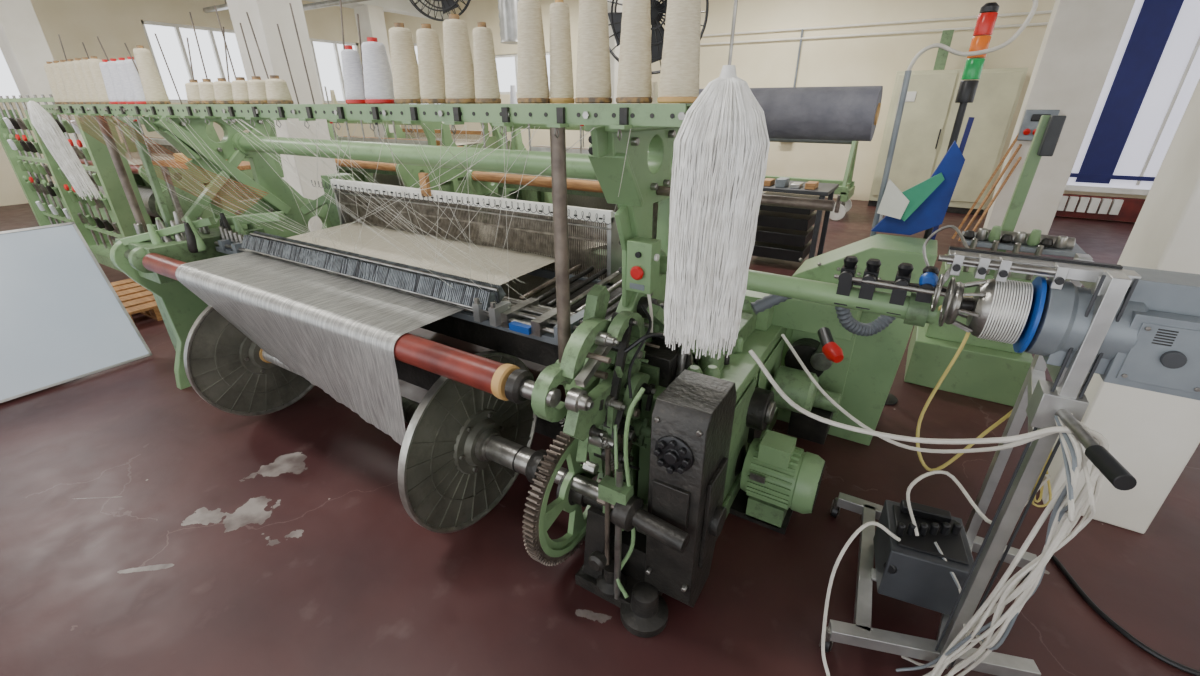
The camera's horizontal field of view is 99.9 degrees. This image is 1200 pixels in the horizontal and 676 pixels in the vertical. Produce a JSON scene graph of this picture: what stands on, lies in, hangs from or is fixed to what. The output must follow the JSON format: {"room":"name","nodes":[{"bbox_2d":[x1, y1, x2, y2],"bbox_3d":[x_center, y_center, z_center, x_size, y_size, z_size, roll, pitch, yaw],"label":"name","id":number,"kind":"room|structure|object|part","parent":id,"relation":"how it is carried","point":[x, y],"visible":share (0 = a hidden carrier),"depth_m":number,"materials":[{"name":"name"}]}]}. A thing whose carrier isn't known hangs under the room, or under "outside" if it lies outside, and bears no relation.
{"room":"textile factory","nodes":[
{"label":"textile factory","id":0,"kind":"room"},
{"bbox_2d":[0,0,374,205],"bbox_3d":[-10.472,-4.473,8.846,0.200,4.000,16.000,14,28,28],"label":"wall","id":1,"kind":"structure","parent":0,"point":[115,23],"depth_m":9.85,"materials":[{"name":"beige paint"}]},
{"bbox_2d":[141,20,234,102],"bbox_3d":[-8.779,-6.045,11.176,0.100,1.500,1.900,14,28,28],"label":"window","id":2,"kind":"structure","parent":1,"relation":"in","point":[176,26],"depth_m":10.85,"materials":[{"name":"white plastic"}]},
{"bbox_2d":[310,38,361,102],"bbox_3d":[-7.242,-7.101,13.462,0.100,1.500,2.000,14,28,28],"label":"window","id":3,"kind":"structure","parent":1,"relation":"in","point":[312,40],"depth_m":13.49,"materials":[{"name":"white plastic"}]},
{"bbox_2d":[203,0,369,20],"bbox_3d":[-0.538,-5.293,6.627,18.300,0.650,0.600,14,28,28],"label":"ceiling pipe","id":4,"kind":"object","parent":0,"point":[328,3],"depth_m":9.71,"materials":[{"name":"white metal"}]},
{"bbox_2d":[303,0,471,18],"bbox_3d":[-2.439,-4.190,3.705,18.900,0.500,16.200,14,28,28],"label":"ceiling","id":5,"kind":"structure","parent":0,"point":[404,7],"depth_m":11.96,"materials":[{"name":"paint"}]},
{"bbox_2d":[498,0,518,43],"bbox_3d":[-1.142,-4.648,6.364,0.360,1.600,0.360,14,28,28],"label":"ventilation duct","id":6,"kind":"object","parent":5,"relation":"attached to","point":[507,9],"visible":0.58,"depth_m":6.46,"materials":[{"name":"metal"}]},
{"bbox_2d":[664,0,769,358],"bbox_3d":[0.248,-1.284,0.632,0.204,2.898,0.154,14,28,28],"label":"yarn hank","id":7,"kind":"object","parent":5,"relation":"hanging from","point":[722,143],"visible":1,"depth_m":1.05,"materials":[{"name":"fabric"}]},
{"bbox_2d":[0,197,1199,675],"bbox_3d":[-2.439,-0.605,5.362,18.900,0.100,16.200,14,28,28],"label":"floor","id":8,"kind":"structure","parent":0,"point":[148,527],"depth_m":2.02,"materials":[{"name":"red paint"}]},
{"bbox_2d":[0,0,96,173],"bbox_3d":[-8.272,-3.653,7.488,0.500,3.650,0.400,14,28,28],"label":"pillar","id":9,"kind":"structure","parent":8,"relation":"on","point":[25,49],"depth_m":7.13,"materials":[{"name":"white paint"}]},
{"bbox_2d":[0,222,152,402],"bbox_3d":[-3.947,0.017,2.785,0.496,0.908,1.990,14,28,28],"label":"board","id":10,"kind":"object","parent":8,"relation":"on","point":[62,320],"visible":1,"depth_m":3.31,"materials":[{"name":"metal"}]},
{"bbox_2d":[0,94,152,271],"bbox_3d":[-6.128,-1.836,5.821,3.030,1.750,0.350,14,28,28],"label":"loom","id":11,"kind":"object","parent":8,"relation":"on","point":[97,220],"visible":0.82,"depth_m":5.73,"materials":[{"name":"metal"}]},
{"bbox_2d":[111,278,162,323],"bbox_3d":[-4.157,-0.338,4.510,1.090,0.130,0.600,14,28,28],"label":"wooden pallet","id":12,"kind":"object","parent":8,"relation":"on","point":[135,298],"visible":0.27,"depth_m":4.36,"materials":[{"name":"brown wood"}]},
{"bbox_2d":[74,104,257,220],"bbox_3d":[-6.586,-2.849,7.835,3.500,1.900,1.980,14,28,28],"label":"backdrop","id":13,"kind":"object","parent":8,"relation":"on","point":[142,181],"visible":0.2,"depth_m":6.95,"materials":[{"name":"green paint"}]},
{"bbox_3d":[-6.935,-3.018,7.128,3.500,1.000,0.120,14,28,28],"label":"creel rail","id":14,"kind":"part","parent":13,"relation":"part of","materials":[{"name":"green metal"}]},
{"bbox_2d":[152,153,250,218],"bbox_3d":[-4.006,-1.326,5.372,1.300,1.200,0.500,14,28,28],"label":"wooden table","id":15,"kind":"object","parent":8,"relation":"on","point":[244,165],"visible":0.09,"depth_m":5.25,"materials":[{"name":"brown wood"}]},
{"bbox_2d":[226,0,337,231],"bbox_3d":[-2.944,-2.362,4.695,0.480,3.650,0.400,14,28,28],"label":"pillar","id":16,"kind":"structure","parent":8,"relation":"on","point":[264,15],"depth_m":4.50,"materials":[{"name":"white paint"}]},
{"bbox_2d":[353,4,400,136],"bbox_3d":[-5.198,-5.765,12.059,0.500,3.650,0.400,14,28,28],"label":"pillar","id":17,"kind":"structure","parent":8,"relation":"on","point":[371,18],"depth_m":11.32,"materials":[{"name":"white paint"}]},
{"bbox_2d":[322,86,475,213],"bbox_3d":[-3.393,-2.990,8.140,3.400,1.900,1.980,14,28,28],"label":"loom","id":18,"kind":"object","parent":8,"relation":"on","point":[386,174],"visible":0.23,"depth_m":7.43,"materials":[{"name":"green paint"}]},
{"bbox_3d":[-3.743,-3.159,7.433,3.400,1.000,0.120,14,28,28],"label":"creel rail","id":19,"kind":"part","parent":18,"relation":"part of","materials":[{"name":"green metal"}]},
{"bbox_2d":[373,123,511,183],"bbox_3d":[-3.352,-4.307,10.989,3.600,1.900,1.980,14,28,28],"label":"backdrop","id":20,"kind":"object","parent":8,"relation":"on","point":[400,132],"visible":0.23,"depth_m":10.58,"materials":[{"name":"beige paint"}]},
{"bbox_3d":[-3.701,-4.475,10.281,3.600,1.000,0.120,14,28,28],"label":"creel rail","id":21,"kind":"part","parent":20,"relation":"part of","materials":[{"name":"green metal"}]},
{"bbox_2d":[40,0,946,637],"bbox_3d":[-0.984,-0.606,2.850,4.960,2.010,2.175,14,28,28],"label":"weaving loom","id":22,"kind":"object","parent":8,"relation":"on","point":[259,309],"visible":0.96,"depth_m":2.01,"materials":[{"name":"green paint"}]},
{"bbox_2d":[44,61,61,103],"bbox_3d":[-3.238,-1.521,3.010,0.094,0.228,0.094,-6,25,-12],"label":"cone","id":23,"kind":"object","parent":22,"relation":"on","point":[47,67],"visible":0.52,"depth_m":2.98,"materials":[{"name":"fabric"}]},
{"bbox_2d":[50,61,68,103],"bbox_3d":[-3.140,-1.496,2.956,0.094,0.228,0.094,-9,26,-18],"label":"cone","id":24,"kind":"object","parent":22,"relation":"on","point":[54,67],"visible":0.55,"depth_m":2.92,"materials":[{"name":"fabric"}]},
{"bbox_2d":[27,101,101,200],"bbox_3d":[-3.276,-1.132,3.080,0.124,0.575,0.167,13,28,25],"label":"yarn hank","id":25,"kind":"object","parent":22,"relation":"hanging from","point":[48,129],"visible":1,"depth_m":3.04,"materials":[{"name":"white fabric"}]},
{"bbox_2d":[57,60,75,103],"bbox_3d":[-3.042,-1.471,2.902,0.094,0.228,0.094,7,26,16],"label":"cone","id":26,"kind":"object","parent":22,"relation":"on","point":[61,66],"visible":0.51,"depth_m":2.87,"materials":[{"name":"fabric"}]},
{"bbox_2d":[64,59,82,103],"bbox_3d":[-2.944,-1.446,2.847,0.094,0.228,0.094,-8,26,-16],"label":"cone","id":27,"kind":"object","parent":22,"relation":"on","point":[68,64],"visible":0.46,"depth_m":2.81,"materials":[{"name":"fabric"}]},
{"bbox_2d":[72,58,90,103],"bbox_3d":[-2.845,-1.420,2.793,0.094,0.228,0.094,3,25,7],"label":"cone","id":28,"kind":"object","parent":22,"relation":"on","point":[76,64],"visible":0.49,"depth_m":2.76,"materials":[{"name":"fabric"}]},
{"bbox_2d":[79,57,98,103],"bbox_3d":[-2.747,-1.395,2.738,0.094,0.228,0.094,11,27,22],"label":"cone","id":29,"kind":"object","parent":22,"relation":"on","point":[84,65],"visible":0.41,"depth_m":2.71,"materials":[{"name":"fabric"}]},
{"bbox_2d":[87,56,109,103],"bbox_3d":[-2.649,-1.370,2.684,0.094,0.228,0.094,6,26,13],"label":"cone","id":30,"kind":"object","parent":22,"relation":"on","point":[93,63],"visible":0.58,"depth_m":2.65,"materials":[{"name":"fabric"}]},
{"bbox_2d":[99,59,117,103],"bbox_3d":[-2.538,-1.333,2.627,0.088,0.208,0.088,-2,25,-4],"label":"cone","id":31,"kind":"object","parent":22,"relation":"on","point":[103,65],"visible":0.5,"depth_m":2.60,"materials":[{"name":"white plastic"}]},
{"bbox_2d":[107,58,125,103],"bbox_3d":[-2.449,-1.310,2.577,0.088,0.208,0.088,-13,28,-25],"label":"cone","id":32,"kind":"object","parent":22,"relation":"on","point":[111,64],"visible":0.48,"depth_m":2.55,"materials":[{"name":"white fabric"}]},
{"bbox_2d":[116,58,134,103],"bbox_3d":[-2.359,-1.287,2.527,0.088,0.208,0.088,-4,25,-8],"label":"cone","id":33,"kind":"object","parent":22,"relation":"on","point":[121,68],"visible":0.48,"depth_m":2.50,"materials":[{"name":"white fabric"}]},
{"bbox_2d":[124,57,145,103],"bbox_3d":[-2.269,-1.264,2.478,0.088,0.208,0.088,14,28,28],"label":"cone","id":34,"kind":"object","parent":22,"relation":"on","point":[134,78],"visible":0.54,"depth_m":2.45,"materials":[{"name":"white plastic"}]},
{"bbox_2d":[133,45,170,103],"bbox_3d":[-2.146,-1.250,2.401,0.094,0.248,0.094,-15,29,-29],"label":"cone","id":35,"kind":"object","parent":22,"relation":"on","point":[154,90],"visible":0.94,"depth_m":2.38,"materials":[{"name":"fabric"}]},
{"bbox_2d":[185,79,200,103],"bbox_3d":[-1.787,-1.090,2.234,0.088,0.098,0.088,11,27,23],"label":"cone","id":36,"kind":"object","parent":22,"relation":"on","point":[192,90],"visible":0.57,"depth_m":2.21,"materials":[{"name":"fabric"}]},
{"bbox_2d":[198,79,215,103],"bbox_3d":[-1.685,-1.064,2.177,0.088,0.098,0.088,-10,27,-21],"label":"cone","id":37,"kind":"object","parent":22,"relation":"on","point":[206,89],"visible":0.64,"depth_m":2.15,"materials":[{"name":"fabric"}]},
{"bbox_3d":[-2.305,-0.678,3.476,0.130,1.615,1.630,14,28,28],"label":"frame","id":38,"kind":"part","parent":22,"relation":"part of","materials":[{"name":"green paint"}]},
{"bbox_2d":[213,78,233,103],"bbox_3d":[-1.574,-1.036,2.115,0.088,0.098,0.088,-10,27,-21],"label":"cone","id":39,"kind":"object","parent":22,"relation":"on","point":[223,92],"visible":0.74,"depth_m":2.09,"materials":[{"name":"fabric"}]},
{"bbox_2d":[231,77,249,103],"bbox_3d":[-1.446,-1.003,2.044,0.088,0.098,0.088,-8,26,-17],"label":"cone","id":40,"kind":"object","parent":22,"relation":"on","point":[239,86],"visible":0.59,"depth_m":2.02,"materials":[{"name":"fabric"}]},
{"bbox_2d":[247,76,267,103],"bbox_3d":[-1.343,-0.977,1.988,0.088,0.098,0.088,-22,32,-39],"label":"cone","id":41,"kind":"object","parent":22,"relation":"on","point":[256,86],"visible":0.67,"depth_m":1.96,"materials":[{"name":"fabric"}]},
{"bbox_2d":[265,75,293,103],"bbox_3d":[-1.232,-0.948,1.926,0.088,0.098,0.088,-19,31,-35],"label":"cone","id":42,"kind":"object","parent":22,"relation":"on","point":[277,91],"visible":1,"depth_m":1.90,"materials":[{"name":"fabric"}]},
{"bbox_2d":[341,45,365,103],"bbox_3d":[-0.823,-0.877,1.683,0.080,0.173,0.080,18,30,34],"label":"cone","id":43,"kind":"object","parent":22,"relation":"on","point":[351,63],"visible":0.83,"depth_m":1.66,"materials":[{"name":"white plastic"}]},
{"bbox_3d":[-1.594,-1.153,2.157,4.334,0.436,0.327,14,28,28],"label":"cone rail","id":44,"kind":"part","parent":22,"relation":"part of","materials":[{"name":"green metal"}]},
{"bbox_2d":[361,37,394,103],"bbox_3d":[-0.716,-0.857,1.621,0.105,0.188,0.105,15,29,29],"label":"cone","id":45,"kind":"object","parent":22,"relation":"on","point":[378,79],"visible":0.88,"depth_m":1.59,"materials":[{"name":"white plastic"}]},
{"bbox_2d":[389,23,421,103],"bbox_3d":[-0.601,-0.841,1.551,0.094,0.218,0.094,18,31,34],"label":"cone","id":46,"kind":"object","parent":22,"relation":"on","point":[405,70],"visible":0.91,"depth_m":1.53,"materials":[{"name":"fabric"}]},
{"bbox_2d":[416,24,446,103],"bbox_3d":[-0.502,-0.811,1.499,0.088,0.208,0.088,-6,25,-13],"label":"cone","id":47,"kind":"object","parent":22,"relation":"on","point":[430,61],"visible":0.93,"depth_m":1.48,"materials":[{"name":"fabric"}]},
{"bbox_2d":[443,14,475,103],"bbox_3d":[-0.404,-0.793,1.441,0.099,0.223,0.099,2,25,5],"label":"cone","id":48,"kind":"object","parent":22,"relation":"on","point":[458,61],"visible":0.88,"depth_m":1.42,"materials":[{"name":"fabric"}]},
{"bbox_3d":[-0.795,-0.668,2.781,2.040,0.460,0.160,14,28,28],"label":"heddle frame","id":49,"kind":"part","parent":22,"relation":"part of","materials":[{"name":"white metal"}]},
{"bbox_2d":[473,22,500,103],"bbox_3d":[-0.319,-0.760,1.399,0.074,0.198,0.074,-14,28,-28],"label":"cone","id":50,"kind":"object","parent":22,"relation":"on","point":[487,91],"visible":1,"depth_m":1.38,"materials":[{"name":"fabric"}]},
{"bbox_2d":[517,0,549,103],"bbox_3d":[-0.178,-0.747,1.311,0.090,0.248,0.090,-9,26,-18],"label":"cone","id":51,"kind":"object","parent":22,"relation":"on","point":[532,75],"visible":0.98,"depth_m":1.29,"materials":[{"name":"fabric"}]},
{"bbox_2d":[549,0,574,103],"bbox_3d":[-0.101,-0.735,1.297,0.067,0.238,0.067,20,32,37],"label":"cone","id":52,"kind":"object","parent":22,"relation":"on","point":[561,67],"visible":1,"depth_m":1.28,"materials":[{"name":"beige fabric"}]},
{"bbox_2d":[575,0,611,102],"bbox_3d":[-0.016,-0.719,1.214,0.094,0.278,0.094,12,27,24],"label":"cone","id":53,"kind":"object","parent":22,"relation":"on","point":[593,73],"visible":1,"depth_m":1.20,"materials":[{"name":"fabric"}]},
{"bbox_3d":[0.278,-0.071,2.161,0.130,1.615,1.410,14,28,28],"label":"frame","id":54,"kind":"part","parent":22,"relation":"part of","materials":[{"name":"green paint"}]},
{"bbox_2d":[616,0,652,102],"bbox_3d":[0.082,-0.689,1.162,0.088,0.268,0.088,-17,30,-33],"label":"cone","id":55,"kind":"object","parent":22,"relation":"on","point":[634,85],"visible":1,"depth_m":1.15,"materials":[{"name":"fabric"}]},
{"bbox_2d":[657,0,700,102],"bbox_3d":[0.180,-0.668,1.106,0.097,0.278,0.097,-15,29,-29],"label":"cone","id":56,"kind":"object","parent":22,"relation":"on","point":[680,65],"visible":0.97,"depth_m":1.09,"materials":[{"name":"beige fabric"}]},
{"bbox_3d":[0.849,0.478,2.279,0.342,0.520,0.627,14,28,28],"label":"electric motor","id":57,"kind":"part","parent":22,"relation":"part of","materials":[{"name":"green paint"}]},
{"bbox_3d":[0.569,-0.194,1.582,0.932,0.175,0.120,15,29,29],"label":"weft feeder arm","id":58,"kind":"part","parent":22,"relation":"part of","materials":[{"name":"green paint"}]},
{"bbox_2d":[466,82,657,240],"bbox_3d":[0.054,-2.058,6.124,3.200,1.900,1.980,14,28,28],"label":"loom","id":59,"kind":"object","parent":8,"relation":"on","point":[585,193],"visible":0.12,"depth_m":6.13,"materials":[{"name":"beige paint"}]},
{"bbox_3d":[-0.058,-1.872,6.060,2.850,1.615,1.630,14,28,28],"label":"frame","id":60,"kind":"part","parent":59,"relation":"part of","materials":[{"name":"green paint"}]},
{"bbox_3d":[-0.295,-2.227,5.416,3.200,1.000,0.120,14,28,28],"label":"creel rail","id":61,"kind":"part","parent":59,"relation":"part of","materials":[{"name":"green metal"}]},
{"bbox_2d":[597,0,622,103],"bbox_3d":[0.146,-4.446,9.204,0.500,3.650,0.400,14,28,28],"label":"pillar","id":62,"kind":"structure","parent":8,"relation":"on","point":[614,64],"depth_m":8.74,"materials":[{"name":"white paint"}]},
{"bbox_2d":[582,103,671,147],"bbox_3d":[0.915,-3.214,8.624,2.600,1.900,1.980,14,28,28],"label":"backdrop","id":63,"kind":"object","parent":8,"relation":"on","point":[582,103],"visible":0.02,"depth_m":8.46,"materials":[{"name":"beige paint"}]},
{"bbox_2d":[752,177,838,261],"bbox_3d":[2.054,-1.327,5.685,0.950,0.940,0.700,14,28,28],"label":"table","id":64,"kind":"object","parent":8,"relation":"on","point":[782,233],"visible":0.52,"depth_m":5.46,"materials":[{"name":"grey paint"}]},
{"bbox_2d":[762,138,858,220],"bbox_3d":[3.260,-2.729,8.291,1.730,1.300,0.800,14,28,28],"label":"trolley","id":65,"kind":"object","parent":8,"relation":"on","point":[845,191],"visible":0.41,"depth_m":7.89,"materials":[{"name":"green metal"}]},
{"bbox_2d":[868,30,1027,214],"bbox_3d":[5.666,-3.501,8.291,1.700,2.700,0.540,14,28,28],"label":"tall cabinet","id":66,"kind":"object","parent":8,"relation":"on","point":[930,109],"visible":0.7,"depth_m":8.09,"materials":[{"name":"metal"}]},
{"bbox_2d":[870,0,1037,404],"bbox_3d":[1.683,-0.683,2.661,0.468,2.308,0.194,14,28,28],"label":"tower","id":67,"kind":"object","parent":8,"relation":"on","point":[986,20],"visible":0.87,"depth_m":2.37,"materials":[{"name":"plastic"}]},
{"bbox_2d":[749,225,1199,675],"bbox_3d":[1.348,0.389,1.468,1.205,1.363,1.629,-19,31,-35],"label":"stand","id":68,"kind":"object","parent":8,"relation":"on","point":[1135,327],"visible":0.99,"depth_m":1.22,"materials":[{"name":"metal"}]},
{"bbox_3d":[1.113,0.403,1.475,0.716,1.330,0.923,14,28,28],"label":"stand frame","id":69,"kind":"part","parent":68,"relation":"part of","materials":[{"name":"metal"}]},
{"bbox_2d":[952,133,1021,240],"bbox_3d":[4.993,-1.942,6.504,0.672,1.345,0.252,-12,27,-24],"label":"wooden slats","id":70,"kind":"object","parent":8,"relation":"on","point":[1015,139],"visible":0.88,"depth_m":6.47,"materials":[{"name":"brown wood"}]},
{"bbox_2d":[904,115,1085,406],"bbox_3d":[2.428,-0.474,3.053,0.650,1.601,0.600,14,28,28],"label":"machine","id":71,"kind":"object","parent":8,"relation":"on","point":[984,369],"visible":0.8,"depth_m":3.02,"materials":[{"name":"green paint"}]},
{"bbox_2d":[983,0,1135,234],"bbox_3d":[5.652,-3.036,6.154,0.660,3.650,0.400,14,28,28],"label":"pillar","id":72,"kind":"structure","parent":8,"relation":"on","point":[1082,38],"depth_m":6.01,"materials":[{"name":"white paint"}]},
{"bbox_2d":[1017,110,1059,140],"bbox_3d":[5.369,-2.608,6.180,0.320,0.350,0.142,14,28,28],"label":"panel","id":73,"kind":"object","parent":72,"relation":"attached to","point":[1031,118],"visible":0.55,"depth_m":6.19,"materials":[{"name":"grey metal"}]},
{"bbox_2d":[1042,78,1199,533],"bbox_3d":[2.261,-0.931,1.599,0.340,3.650,0.400,14,28,28],"label":"pillar","id":74,"kind":"structure","parent":8,"relation":"on","point":[1153,435],"depth_m":1.99,"materials":[{"name":"white paint"}]},
{"bbox_2d":[384,0,1146,221],"bbox_3d":[1.729,-5.330,10.700,18.900,4.000,0.200,14,28,28],"label":"wall","id":75,"kind":"structure","parent":0,"point":[875,60],"depth_m":9.21,"materials":[{"name":"beige paint"}]},
{"bbox_2d":[409,0,470,20],"bbox_3d":[-1.561,-3.868,4.668,0.613,1.593,0.447,14,28,28],"label":"ceiling fan","id":76,"kind":"object","parent":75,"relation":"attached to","point":[447,5],"depth_m":4.97,"materials":[{"name":"black metal"}]},
{"bbox_2d":[495,52,549,93],"bbox_3d":[-1.728,-6.533,12.469,2.400,0.900,0.100,14,28,28],"label":"window","id":77,"kind":"structure","parent":75,"relation":"in","point":[547,53],"depth_m":12.59,"materials":[{"name":"white plastic"}]},
{"bbox_2d":[607,0,708,73],"bbox_3d":[0.396,-3.021,3.477,0.758,2.132,0.464,14,28,28],"label":"ceiling fan","id":78,"kind":"object","parent":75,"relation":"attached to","point":[658,8],"depth_m":3.79,"materials":[{"name":"black metal"}]},
{"bbox_2d":[700,10,1051,86],"bbox_3d":[3.478,-4.765,9.572,7.800,1.920,0.110,14,28,28],"label":"conduit","id":79,"kind":"object","parent":75,"relation":"attached to","point":[801,37],"visible":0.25,"depth_m":8.64,"materials":[{"name":"metal"}]},
{"bbox_2d":[1055,194,1145,221],"bbox_3d":[7.722,-2.049,7.915,1.600,0.340,0.180,14,28,28],"label":"radiator","id":80,"kind":"object","parent":75,"relation":"attached to","point":[1070,205],"visible":0.66,"depth_m":7.83,"materials":[{"name":"white metal"}]},
{"bbox_2d":[1065,0,1199,194],"bbox_3d":[7.772,-3.715,7.183,1.850,3.180,0.090,14,28,28],"label":"window","id":81,"kind":"structure","parent":75,"relation":"in","point":[1153,76],"depth_m":7.27,"materials":[{"name":"white glass"}]},
{"bbox_2d":[871,117,974,239],"bbox_3d":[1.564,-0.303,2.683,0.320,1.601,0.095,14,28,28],"label":"plastic bag","id":82,"kind":"object","parent":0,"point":[923,206],"visible":0.89,"depth_m":2.48,"materials":[{"name":"plastic"}]}
]}

